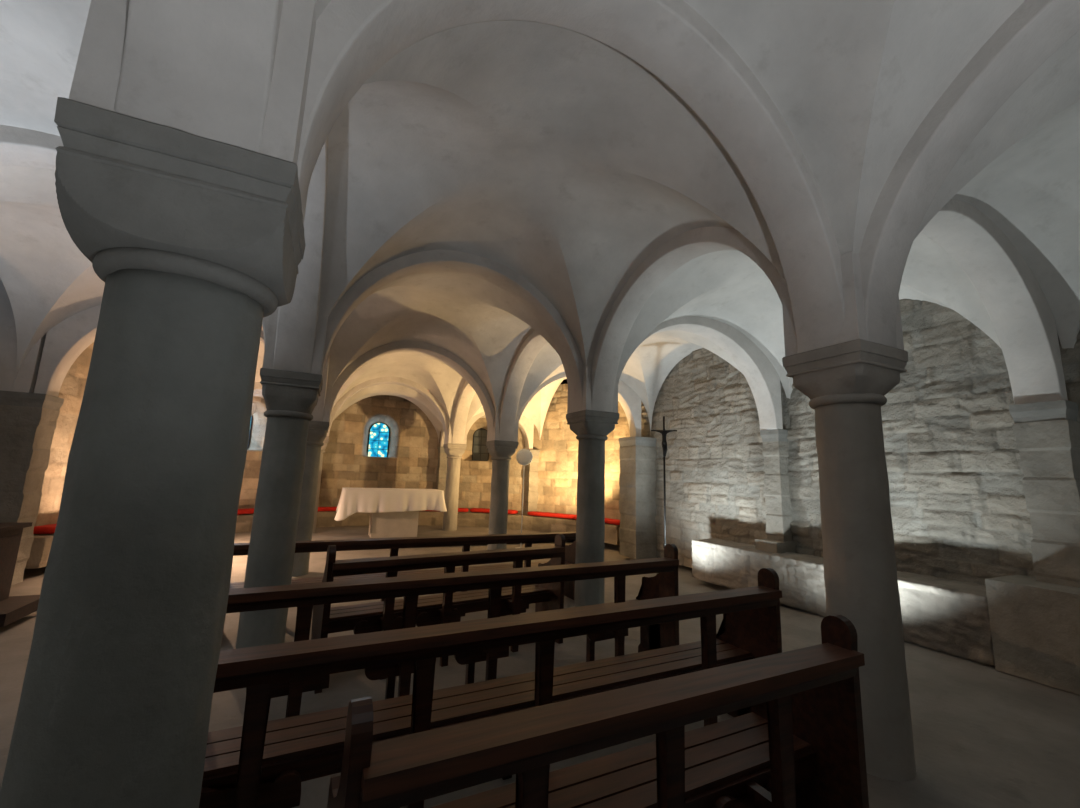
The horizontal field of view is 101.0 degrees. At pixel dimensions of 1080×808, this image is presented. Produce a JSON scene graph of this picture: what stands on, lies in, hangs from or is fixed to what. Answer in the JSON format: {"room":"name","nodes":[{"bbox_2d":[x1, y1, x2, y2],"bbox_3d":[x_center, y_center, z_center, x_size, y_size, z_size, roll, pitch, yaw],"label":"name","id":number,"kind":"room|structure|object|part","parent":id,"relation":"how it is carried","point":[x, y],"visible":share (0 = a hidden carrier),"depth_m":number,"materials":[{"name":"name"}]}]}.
{"room":"church","nodes":[
{"label":"church","id":0,"kind":"room"},
{"bbox_2d":[35,342,629,525],"bbox_3d":[-3.412,1.017,10.117,10.324,4.000,5.690,6,-10,-25],"label":"wall","id":1,"kind":"structure","parent":0,"point":[411,462],"depth_m":11.87,"materials":[{"name":"stone"}]},
{"bbox_2d":[0,278,46,392],"bbox_3d":[-6.750,-0.994,5.608,0.860,1.699,0.330,6,-10,-25],"label":"wall pier","id":2,"kind":"object","parent":1,"relation":"attached to","point":[25,381],"visible":0.29,"depth_m":5.50,"materials":[{"name":"paint"}]},
{"bbox_2d":[0,390,63,584],"bbox_3d":[-6.741,0.986,5.312,1.057,2.300,0.426,6,-10,-25],"label":"pilaster","id":3,"kind":"object","parent":1,"relation":"attached to","point":[28,421],"visible":0.86,"depth_m":5.41,"materials":[{"name":"stone"}]},
{"bbox_2d":[34,305,263,396],"bbox_3d":[-4.951,-0.851,6.509,3.114,1.988,0.310,7,-10,-27],"label":"arch","id":4,"kind":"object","parent":1,"relation":"attached to","point":[64,342],"depth_m":5.73,"materials":[{"name":"paint"}]},
{"bbox_2d":[247,415,252,449],"bbox_3d":[-6.981,0.561,10.300,0.054,1.037,0.575,-3,-11,29],"label":"window","id":5,"kind":"structure","parent":1,"relation":"in","point":[252,415],"depth_m":10.51,"materials":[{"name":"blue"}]},
{"bbox_2d":[254,382,261,390],"bbox_3d":[-5.995,-0.069,9.752,2.151,1.454,0.310,6,-10,-26],"label":"arch","id":6,"kind":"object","parent":1,"relation":"attached to","point":[257,386],"depth_m":9.59,"materials":[{"name":"paint"}]},
{"bbox_2d":[311,349,329,420],"bbox_3d":[-2.936,-0.900,5.782,0.310,1.990,3.181,6,-10,-23],"label":"arch","id":7,"kind":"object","parent":1,"relation":"attached to","point":[318,412],"depth_m":6.89,"materials":[{"name":"paint"}]},
{"bbox_2d":[25,511,619,568],"bbox_3d":[-3.448,2.739,9.911,10.201,0.413,4.503,6,-10,-25],"label":"stone ledge","id":8,"kind":"object","parent":1,"relation":"attached to","point":[41,545],"depth_m":11.14,"materials":[{"name":"stone"}]},
{"bbox_2d":[33,524,55,533],"bbox_3d":[-7.017,1.855,6.822,0.383,0.107,1.476,3,-9,-6],"label":"seat cushion","id":9,"kind":"object","parent":8,"relation":"on","point":[50,528],"visible":0.2,"depth_m":6.15,"materials":[{"name":"red fabric"}]},
{"bbox_2d":[237,508,253,513],"bbox_3d":[-6.528,2.311,9.535,0.389,0.107,1.562,-3,-10,27],"label":"seat cushion","id":10,"kind":"object","parent":8,"relation":"on","point":[250,510],"visible":0.22,"depth_m":9.62,"materials":[{"name":"red fabric"}]},
{"bbox_2d":[318,507,336,510],"bbox_3d":[-5.457,2.542,10.733,1.417,0.107,0.223,11,-13,-43],"label":"seat cushion","id":11,"kind":"object","parent":8,"relation":"on","point":[319,508],"visible":0.29,"depth_m":10.88,"materials":[{"name":"red fabric"}]},
{"bbox_2d":[423,508,468,511],"bbox_3d":[-2.616,2.842,11.990,1.368,0.107,0.220,3,-9,-5],"label":"seat cushion","id":12,"kind":"object","parent":8,"relation":"on","point":[459,509],"visible":0.3,"depth_m":11.94,"materials":[{"name":"red fabric"}]},
{"bbox_2d":[470,508,489,512],"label":"seat cushion","id":13,"kind":"object","parent":8,"relation":"on","point":[482,510],"depth_m":11.97,"materials":[{"name":"red fabric"}]},
{"bbox_2d":[508,510,517,513],"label":"seat cushion","id":14,"kind":"object","parent":8,"relation":"on","point":[509,511],"depth_m":11.79,"materials":[{"name":"red fabric"}]},
{"bbox_2d":[527,511,576,518],"bbox_3d":[0.316,2.852,11.432,1.398,0.107,0.379,-4,-11,31],"label":"seat cushion","id":15,"kind":"object","parent":8,"relation":"on","point":[532,513],"visible":0.98,"depth_m":11.32,"materials":[{"name":"red fabric"}]},
{"bbox_2d":[574,516,619,524],"bbox_3d":[1.412,2.741,10.521,0.383,0.107,1.476,10,-12,-41],"label":"seat cushion","id":16,"kind":"object","parent":8,"relation":"on","point":[607,520],"visible":0.28,"depth_m":10.08,"materials":[{"name":"red fabric"}]},
{"bbox_2d":[367,422,389,456],"bbox_3d":[-4.569,1.018,12.614,0.575,1.037,0.054,6,-10,-25],"label":"window","id":17,"kind":"structure","parent":1,"relation":"in","point":[379,432],"depth_m":12.61,"materials":[{"name":"blue glass"}]},
{"bbox_2d":[329,377,448,443],"bbox_3d":[-3.588,-0.059,10.923,3.180,1.928,0.310,6,-10,-25],"label":"arch","id":18,"kind":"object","parent":1,"relation":"attached to","point":[435,402],"depth_m":10.95,"materials":[{"name":"paint"}]},
{"bbox_2d":[329,341,494,440],"bbox_3d":[-2.139,-0.443,7.982,3.286,2.024,0.310,7,-10,-28],"label":"arch","id":19,"kind":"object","parent":1,"relation":"attached to","point":[437,352],"depth_m":8.04,"materials":[{"name":"paint"}]},
{"bbox_2d":[435,446,446,511],"bbox_3d":[-2.722,2.100,12.405,0.316,1.800,0.356,6,-10,-25],"label":"pilaster","id":20,"kind":"object","parent":1,"relation":"attached to","point":[441,471],"visible":0.41,"depth_m":12.30,"materials":[{"name":"stone"}]},
{"bbox_2d":[440,428,444,445],"bbox_3d":[-2.413,0.659,12.047,0.300,0.949,1.204,6,-10,-25],"label":"arch","id":21,"kind":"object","parent":1,"relation":"attached to","point":[442,430],"depth_m":12.36,"materials":[{"name":"paint"}]},
{"bbox_2d":[452,381,474,443],"bbox_3d":[-1.426,-0.044,10.162,0.310,1.987,3.202,7,-10,-26],"label":"arch","id":22,"kind":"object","parent":1,"relation":"attached to","point":[466,395],"depth_m":11.15,"materials":[{"name":"paint"}]},
{"bbox_2d":[472,428,488,460],"bbox_3d":[-1.731,1.206,13.081,0.515,1.007,0.055,1,-9,5],"label":"window","id":23,"kind":"structure","parent":1,"relation":"in","point":[479,448],"depth_m":13.07,"materials":[{"name":"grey glass"}]},
{"bbox_2d":[467,412,533,449],"bbox_3d":[-1.190,0.457,11.960,2.121,1.442,0.280,6,-10,-23],"label":"arch","id":24,"kind":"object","parent":1,"relation":"attached to","point":[526,426],"depth_m":12.14,"materials":[{"name":"paint"}]},
{"bbox_2d":[499,330,547,440],"bbox_3d":[-0.004,-0.516,7.266,0.310,2.083,3.320,6,-10,-24],"label":"arch","id":25,"kind":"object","parent":1,"relation":"attached to","point":[520,367],"depth_m":8.19,"materials":[{"name":"paint"}]},
{"bbox_2d":[523,450,539,515],"bbox_3d":[-0.216,2.152,12.137,0.356,1.780,0.356,6,-10,-25],"label":"pilaster","id":26,"kind":"object","parent":1,"relation":"attached to","point":[531,478],"visible":0.82,"depth_m":12.00,"materials":[{"name":"stone"}]},
{"bbox_2d":[519,373,640,436],"bbox_3d":[0.676,-0.116,9.022,2.816,1.900,0.310,4,-9,-11],"label":"arch","id":27,"kind":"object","parent":1,"relation":"attached to","point":[628,398],"depth_m":9.10,"materials":[{"name":"paint"}]},
{"bbox_2d":[619,436,656,558],"bbox_3d":[2.017,1.863,9.008,0.636,2.340,0.576,6,-10,-25],"label":"pilaster","id":28,"kind":"object","parent":1,"relation":"attached to","point":[637,455],"visible":0.92,"depth_m":8.79,"materials":[{"name":"stone"}]},
{"bbox_2d":[234,526,546,542],"bbox_3d":[-3.743,3.055,10.477,9.274,0.130,3.014,6,-10,-25],"label":"floor","id":29,"kind":"structure","parent":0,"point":[341,532],"depth_m":10.32,"materials":[{"name":"stone"}]},
{"bbox_2d":[312,416,330,532],"bbox_3d":[-5.088,1.619,9.965,0.494,2.890,0.493,6,-10,-25],"label":"column","id":30,"kind":"structure","parent":29,"relation":"on","point":[326,439],"depth_m":9.94,"materials":[{"name":"stone"}]},
{"bbox_2d":[368,511,418,537],"bbox_3d":[-3.292,2.409,9.866,2.020,1.000,0.800,6,-10,-25],"label":"altar","id":31,"kind":"object","parent":29,"relation":"on","point":[387,524],"visible":0.46,"depth_m":9.59,"materials":[{"name":"stone"}]},
{"bbox_2d":[334,487,446,520],"bbox_3d":[-3.283,2.211,9.899,2.312,0.639,1.071,6,-10,-25],"label":"altar cloth","id":32,"kind":"object","parent":31,"relation":"on","point":[352,500],"visible":1,"depth_m":9.48,"materials":[{"name":"white fabric"}]},
{"bbox_2d":[0,0,1079,439],"bbox_3d":[-1.400,-0.856,5.726,9.979,2.170,14.136,6,-10,-25],"label":"ceiling","id":33,"kind":"structure","parent":0,"point":[549,154],"depth_m":3.50,"materials":[{"name":"paint"}]},
{"bbox_2d":[0,125,268,350],"bbox_3d":[-3.832,-1.431,3.647,3.422,2.136,0.330,6,-10,-25],"label":"arch","id":34,"kind":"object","parent":33,"relation":"attached to","point":[24,147],"depth_m":3.53,"materials":[{"name":"paint"}]},
{"bbox_2d":[114,0,282,151],"bbox_3d":[-0.295,-1.801,0.092,0.310,1.906,3.145,6,-10,-25],"label":"arch","id":35,"kind":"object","parent":33,"relation":"attached to","point":[202,68],"depth_m":1.16,"materials":[{"name":"paint"}]},
{"bbox_2d":[273,137,327,372],"bbox_3d":[-1.628,-1.400,2.929,0.335,1.930,3.177,6,-10,-25],"label":"arch","id":36,"kind":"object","parent":33,"relation":"attached to","point":[297,320],"depth_m":3.95,"materials":[{"name":"paint"}]},
{"bbox_2d":[321,250,583,412],"bbox_3d":[-0.799,-1.042,5.077,3.331,2.027,0.310,6,-10,-26],"label":"arch","id":37,"kind":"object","parent":33,"relation":"attached to","point":[505,278],"depth_m":5.11,"materials":[{"name":"paint"}]},
{"bbox_2d":[297,0,844,352],"bbox_3d":[0.512,-1.474,2.271,3.339,2.013,0.310,7,-10,-27],"label":"arch","id":38,"kind":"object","parent":33,"relation":"attached to","point":[353,39],"depth_m":2.42,"materials":[{"name":"paint"}]},
{"bbox_2d":[591,227,782,411],"bbox_3d":[1.338,-1.009,4.402,0.330,1.892,3.082,6,-10,-25],"label":"arch","id":39,"kind":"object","parent":33,"relation":"attached to","point":[689,245],"depth_m":4.80,"materials":[{"name":"paint"}]},
{"bbox_2d":[859,0,1079,347],"bbox_3d":[2.689,-1.507,1.554,0.310,1.991,3.300,6,-10,-25],"label":"arch","id":40,"kind":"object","parent":33,"relation":"attached to","point":[1036,29],"depth_m":2.44,"materials":[{"name":"paint"}]},
{"bbox_2d":[0,540,1079,807],"bbox_3d":[-1.149,2.235,4.377,11.200,0.090,17.800,6,-10,-25],"label":"floor","id":41,"kind":"structure","parent":0,"point":[984,736],"depth_m":3.05,"materials":[{"name":"stone"}]},
{"bbox_2d":[0,522,39,626],"bbox_3d":[-5.522,1.589,4.179,1.160,0.850,0.720,6,-10,-25],"label":"wooden chest","id":42,"kind":"object","parent":41,"relation":"on","point":[12,608],"visible":0.88,"depth_m":4.40,"materials":[{"name":"brown wood"}]},
{"bbox_3d":[-5.244,1.589,4.311,0.013,0.570,0.420,6,-10,-25],"label":"panel","id":43,"kind":"part","parent":42,"relation":"part of","materials":[{"name":"brown wood"}]},
{"bbox_3d":[-5.617,1.178,4.194,0.920,0.040,0.660,6,-10,-25],"label":"lid","id":44,"kind":"part","parent":42,"relation":"part of","materials":[{"name":"brown wood"}]},
{"bbox_2d":[0,0,315,807],"bbox_3d":[-1.028,0.280,1.195,0.494,3.000,0.494,6,-10,-25],"label":"column","id":45,"kind":"structure","parent":41,"relation":"on","point":[193,241],"depth_m":1.08,"materials":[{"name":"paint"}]},
{"bbox_2d":[235,310,326,648],"bbox_3d":[-2.357,0.688,4.050,0.495,3.020,0.495,6,-10,-25],"label":"column","id":46,"kind":"structure","parent":41,"relation":"on","point":[290,397],"depth_m":3.92,"materials":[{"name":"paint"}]},
{"bbox_2d":[292,387,331,575],"bbox_3d":[-3.640,1.175,6.921,0.494,2.890,0.493,6,-10,-25],"label":"column","id":47,"kind":"structure","parent":41,"relation":"on","point":[317,430],"depth_m":6.82,"materials":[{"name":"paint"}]},
{"bbox_2d":[230,532,575,616],"bbox_3d":[-1.250,1.918,5.046,3.900,1.065,0.515,7,-10,-28],"label":"bench","id":48,"kind":"object","parent":41,"relation":"on","point":[393,544],"visible":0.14,"depth_m":4.94,"materials":[{"name":"brown wood"}]},
{"bbox_3d":[-1.559,1.949,4.658,0.079,0.860,0.045,7,-10,-28],"label":"post","id":49,"kind":"part","parent":48,"relation":"part of","materials":[{"name":"brown wood"}]},
{"bbox_3d":[-1.142,1.547,4.929,3.840,0.057,0.075,7,-10,-28],"label":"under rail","id":50,"kind":"part","parent":48,"relation":"part of","materials":[{"name":"brown wood"}]},
{"bbox_3d":[-1.144,1.501,4.943,3.840,0.042,0.130,7,-10,-28],"label":"rail","id":51,"kind":"part","parent":48,"relation":"part of","materials":[{"name":"brown wood"}]},
{"bbox_3d":[-0.858,2.033,5.034,0.079,0.860,0.045,7,-10,-28],"label":"post","id":52,"kind":"part","parent":48,"relation":"part of","materials":[{"name":"brown wood"}]},
{"bbox_3d":[-0.157,2.118,5.409,0.079,0.860,0.045,7,-10,-28],"label":"post","id":53,"kind":"part","parent":48,"relation":"part of","materials":[{"name":"brown wood"}]},
{"bbox_3d":[0.431,2.124,5.967,0.045,1.065,0.480,7,-10,-28],"label":"panel","id":54,"kind":"part","parent":48,"relation":"part of","materials":[{"name":"brown wood"}]},
{"bbox_2d":[311,534,564,693],"bbox_3d":[-0.762,1.685,3.821,2.080,1.065,0.515,8,-11,-32],"label":"bench","id":55,"kind":"object","parent":41,"relation":"on","point":[385,615],"visible":0.62,"depth_m":3.62,"materials":[{"name":"brown wood"}]},
{"bbox_3d":[-1.622,1.570,3.290,0.045,1.065,0.480,8,-11,-32],"label":"panel","id":56,"kind":"part","parent":55,"relation":"part of","materials":[{"name":"brown wood"}]},
{"bbox_3d":[-1.149,1.698,3.340,0.079,0.860,0.045,8,-11,-32],"label":"post","id":57,"kind":"part","parent":55,"relation":"part of","materials":[{"name":"brown wood"}]},
{"bbox_3d":[-0.756,1.752,3.592,0.079,0.860,0.045,8,-11,-32],"label":"post","id":58,"kind":"part","parent":55,"relation":"part of","materials":[{"name":"brown wood"}]},
{"bbox_3d":[-0.641,1.316,3.711,2.020,0.057,0.075,8,-11,-32],"label":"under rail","id":59,"kind":"part","parent":55,"relation":"part of","materials":[{"name":"brown wood"}]},
{"bbox_3d":[-0.643,1.270,3.725,2.020,0.042,0.130,8,-11,-32],"label":"rail","id":60,"kind":"part","parent":55,"relation":"part of","materials":[{"name":"brown wood"}]},
{"bbox_3d":[-0.212,1.827,3.941,0.079,0.860,0.045,8,-11,-32],"label":"post","id":61,"kind":"part","parent":55,"relation":"part of","materials":[{"name":"brown wood"}]},
{"bbox_3d":[0.079,1.805,4.381,0.045,1.065,0.480,8,-11,-32],"label":"panel","id":62,"kind":"part","parent":55,"relation":"part of","materials":[{"name":"brown wood"}]},
{"bbox_2d":[213,544,678,717],"bbox_3d":[-0.405,1.554,3.058,3.260,1.065,0.515,7,-10,-28],"label":"bench","id":63,"kind":"object","parent":41,"relation":"on","point":[304,597],"visible":0.38,"depth_m":2.84,"materials":[{"name":"brown wood"}]},
{"bbox_3d":[-1.296,1.515,2.364,0.079,0.860,0.045,7,-10,-28],"label":"post","id":64,"kind":"part","parent":63,"relation":"part of","materials":[{"name":"brown wood"}]},
{"bbox_3d":[-0.981,1.800,2.929,0.048,0.500,0.050,7,-10,-28],"label":"leg","id":65,"kind":"part","parent":63,"relation":"part of","materials":[{"name":"brown wood"}]},
{"bbox_3d":[-0.795,1.575,2.629,0.079,0.860,0.045,7,-10,-28],"label":"post","id":66,"kind":"part","parent":63,"relation":"part of","materials":[{"name":"brown wood"}]},
{"bbox_3d":[-0.298,1.182,2.940,3.200,0.057,0.075,7,-10,-28],"label":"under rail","id":67,"kind":"part","parent":63,"relation":"part of","materials":[{"name":"brown wood"}]},
{"bbox_3d":[-0.300,1.137,2.954,3.200,0.042,0.130,7,-10,-28],"label":"rail","id":68,"kind":"part","parent":63,"relation":"part of","materials":[{"name":"brown wood"}]},
{"bbox_3d":[-0.497,1.857,3.185,0.048,0.500,0.050,7,-10,-28],"label":"leg","id":69,"kind":"part","parent":63,"relation":"part of","materials":[{"name":"brown wood"}]},
{"bbox_3d":[-0.312,1.633,2.885,0.079,0.860,0.045,7,-10,-28],"label":"post","id":70,"kind":"part","parent":63,"relation":"part of","materials":[{"name":"brown wood"}]},
{"bbox_3d":[0.417,1.967,3.668,0.048,0.500,0.050,7,-10,-28],"label":"leg","id":71,"kind":"part","parent":63,"relation":"part of","materials":[{"name":"brown wood"}]},
{"bbox_3d":[0.603,1.742,3.369,0.079,0.860,0.045,7,-10,-28],"label":"post","id":72,"kind":"part","parent":63,"relation":"part of","materials":[{"name":"brown wood"}]},
{"bbox_3d":[1.000,1.725,3.821,0.045,1.065,0.480,7,-10,-28],"label":"panel","id":73,"kind":"part","parent":63,"relation":"part of","materials":[{"name":"brown wood"}]},
{"bbox_2d":[442,422,467,530],"bbox_3d":[-2.212,1.926,11.287,0.494,2.900,0.494,6,-10,-25],"label":"column","id":74,"kind":"structure","parent":41,"relation":"on","point":[454,452],"depth_m":11.15,"materials":[{"name":"stone"}]},
{"bbox_2d":[199,568,781,807],"bbox_3d":[-0.080,1.419,2.155,3.260,1.065,0.515,7,-10,-27],"label":"bench","id":75,"kind":"object","parent":41,"relation":"on","point":[261,762],"visible":0.42,"depth_m":1.90,"materials":[{"name":"brown wood"}]},
{"bbox_3d":[-0.986,1.382,1.480,0.079,0.860,0.045,7,-10,-27],"label":"post","id":76,"kind":"part","parent":75,"relation":"part of","materials":[{"name":"brown wood"}]},
{"bbox_3d":[-0.479,1.441,1.735,0.079,0.860,0.045,7,-10,-27],"label":"post","id":77,"kind":"part","parent":75,"relation":"part of","materials":[{"name":"brown wood"}]},
{"bbox_3d":[0.023,1.047,2.035,3.200,0.057,0.075,7,-10,-27],"label":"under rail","id":78,"kind":"part","parent":75,"relation":"part of","materials":[{"name":"brown wood"}]},
{"bbox_3d":[0.021,1.001,2.050,3.200,0.042,0.130,7,-10,-27],"label":"rail","id":79,"kind":"part","parent":75,"relation":"part of","materials":[{"name":"brown wood"}]},
{"bbox_3d":[0.010,1.497,1.981,0.079,0.860,0.045,7,-10,-27],"label":"post","id":80,"kind":"part","parent":75,"relation":"part of","materials":[{"name":"brown wood"}]},
{"bbox_3d":[0.934,1.604,2.445,0.079,0.860,0.045,7,-10,-27],"label":"post","id":81,"kind":"part","parent":75,"relation":"part of","materials":[{"name":"brown wood"}]},
{"bbox_3d":[1.341,1.586,2.889,0.045,1.065,0.480,7,-10,-27],"label":"panel","id":82,"kind":"part","parent":75,"relation":"part of","materials":[{"name":"brown wood"}]},
{"bbox_2d":[486,411,518,549],"bbox_3d":[-0.762,1.567,8.456,0.494,2.800,0.493,6,-10,-25],"label":"column","id":83,"kind":"structure","parent":41,"relation":"on","point":[501,452],"depth_m":8.33,"materials":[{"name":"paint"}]},
{"bbox_2d":[516,449,532,547],"bbox_3d":[-0.359,1.972,9.314,0.279,2.073,0.279,-5,-11,36],"label":"stand","id":84,"kind":"object","parent":41,"relation":"on","point":[524,457],"visible":0.93,"depth_m":9.42,"materials":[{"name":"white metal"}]},
{"bbox_2d":[566,365,618,606],"bbox_3d":[0.627,1.047,5.485,0.493,2.970,0.495,6,-10,-25],"label":"column","id":85,"kind":"structure","parent":41,"relation":"on","point":[591,427],"depth_m":5.35,"materials":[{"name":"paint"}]},
{"bbox_2d":[327,614,868,807],"bbox_3d":[0.316,1.324,1.490,1.880,1.065,0.515,6,-10,-26],"label":"bench","id":86,"kind":"object","parent":41,"relation":"on","point":[801,744],"visible":1,"depth_m":1.48,"materials":[{"name":"brown wood"}]},
{"bbox_3d":[-0.511,1.233,1.102,0.045,1.065,0.480,6,-10,-26],"label":"panel","id":87,"kind":"part","parent":86,"relation":"part of","materials":[{"name":"brown wood"}]},
{"bbox_3d":[-0.033,1.353,1.099,0.079,0.860,0.045,6,-10,-26],"label":"post","id":88,"kind":"part","parent":86,"relation":"part of","materials":[{"name":"brown wood"}]},
{"bbox_3d":[0.418,0.952,1.369,1.820,0.057,0.075,6,-10,-26],"label":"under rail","id":89,"kind":"part","parent":86,"relation":"part of","materials":[{"name":"brown wood"}]},
{"bbox_3d":[0.387,1.401,1.305,0.079,0.860,0.045,6,-10,-26],"label":"post","id":90,"kind":"part","parent":86,"relation":"part of","materials":[{"name":"brown wood"}]},
{"bbox_3d":[0.842,1.452,1.529,0.079,0.860,0.045,6,-10,-26],"label":"post","id":91,"kind":"part","parent":86,"relation":"part of","materials":[{"name":"brown wood"}]},
{"bbox_3d":[1.127,1.419,1.908,0.045,1.065,0.480,6,-10,-26],"label":"panel","id":92,"kind":"part","parent":86,"relation":"part of","materials":[{"name":"brown wood"}]},
{"bbox_2d":[651,416,676,574],"bbox_3d":[2.041,1.479,7.288,0.324,2.570,0.300,7,-11,-29],"label":"crucifix","id":93,"kind":"object","parent":41,"relation":"on","point":[663,432],"visible":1,"depth_m":7.33,"materials":[{"name":"black metal"}]},
{"bbox_2d":[691,538,994,666],"bbox_3d":[3.397,2.235,5.578,0.561,0.602,3.560,6,-10,-25],"label":"stone ledge","id":94,"kind":"object","parent":41,"relation":"on","point":[951,617],"visible":0.69,"depth_m":4.49,"materials":[{"name":"grey stone"}]},
{"bbox_2d":[781,251,916,781],"bbox_3d":[1.921,0.623,2.721,0.495,3.010,0.495,6,-10,-25],"label":"column","id":95,"kind":"structure","parent":41,"relation":"on","point":[846,381],"depth_m":2.59,"materials":[{"name":"stone"}]},
{"bbox_2d":[641,299,1079,585],"bbox_3d":[4.419,0.337,4.593,0.088,4.100,10.950,6,-10,-25],"label":"wall","id":96,"kind":"structure","parent":0,"point":[959,512],"depth_m":5.05,"materials":[{"name":"stone"}]},
{"bbox_2d":[618,316,782,429],"bbox_3d":[2.080,-0.654,6.228,2.931,1.864,0.310,5,-10,-18],"label":"arch","id":97,"kind":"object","parent":96,"relation":"attached to","point":[763,380],"depth_m":6.42,"materials":[{"name":"paint"}]},
{"bbox_2d":[755,429,795,552],"bbox_3d":[3.371,1.238,6.370,0.505,1.740,0.340,6,-10,-25],"label":"pilaster","id":98,"kind":"object","parent":96,"relation":"attached to","point":[775,452],"visible":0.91,"depth_m":6.31,"materials":[{"name":"stone"}]},
{"bbox_2d":[920,199,1067,404],"bbox_3d":[3.304,-1.056,3.612,2.912,1.863,0.330,6,-10,-25],"label":"arch","id":99,"kind":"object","parent":96,"relation":"attached to","point":[1021,316],"depth_m":3.95,"materials":[{"name":"paint"}]},
{"bbox_2d":[985,400,1079,694],"bbox_3d":[4.420,1.123,3.814,0.755,2.300,0.720,6,-10,-25],"label":"pilaster","id":100,"kind":"object","parent":96,"relation":"attached to","point":[1035,621],"visible":1,"depth_m":3.78,"materials":[{"name":"stone"}]}
]}

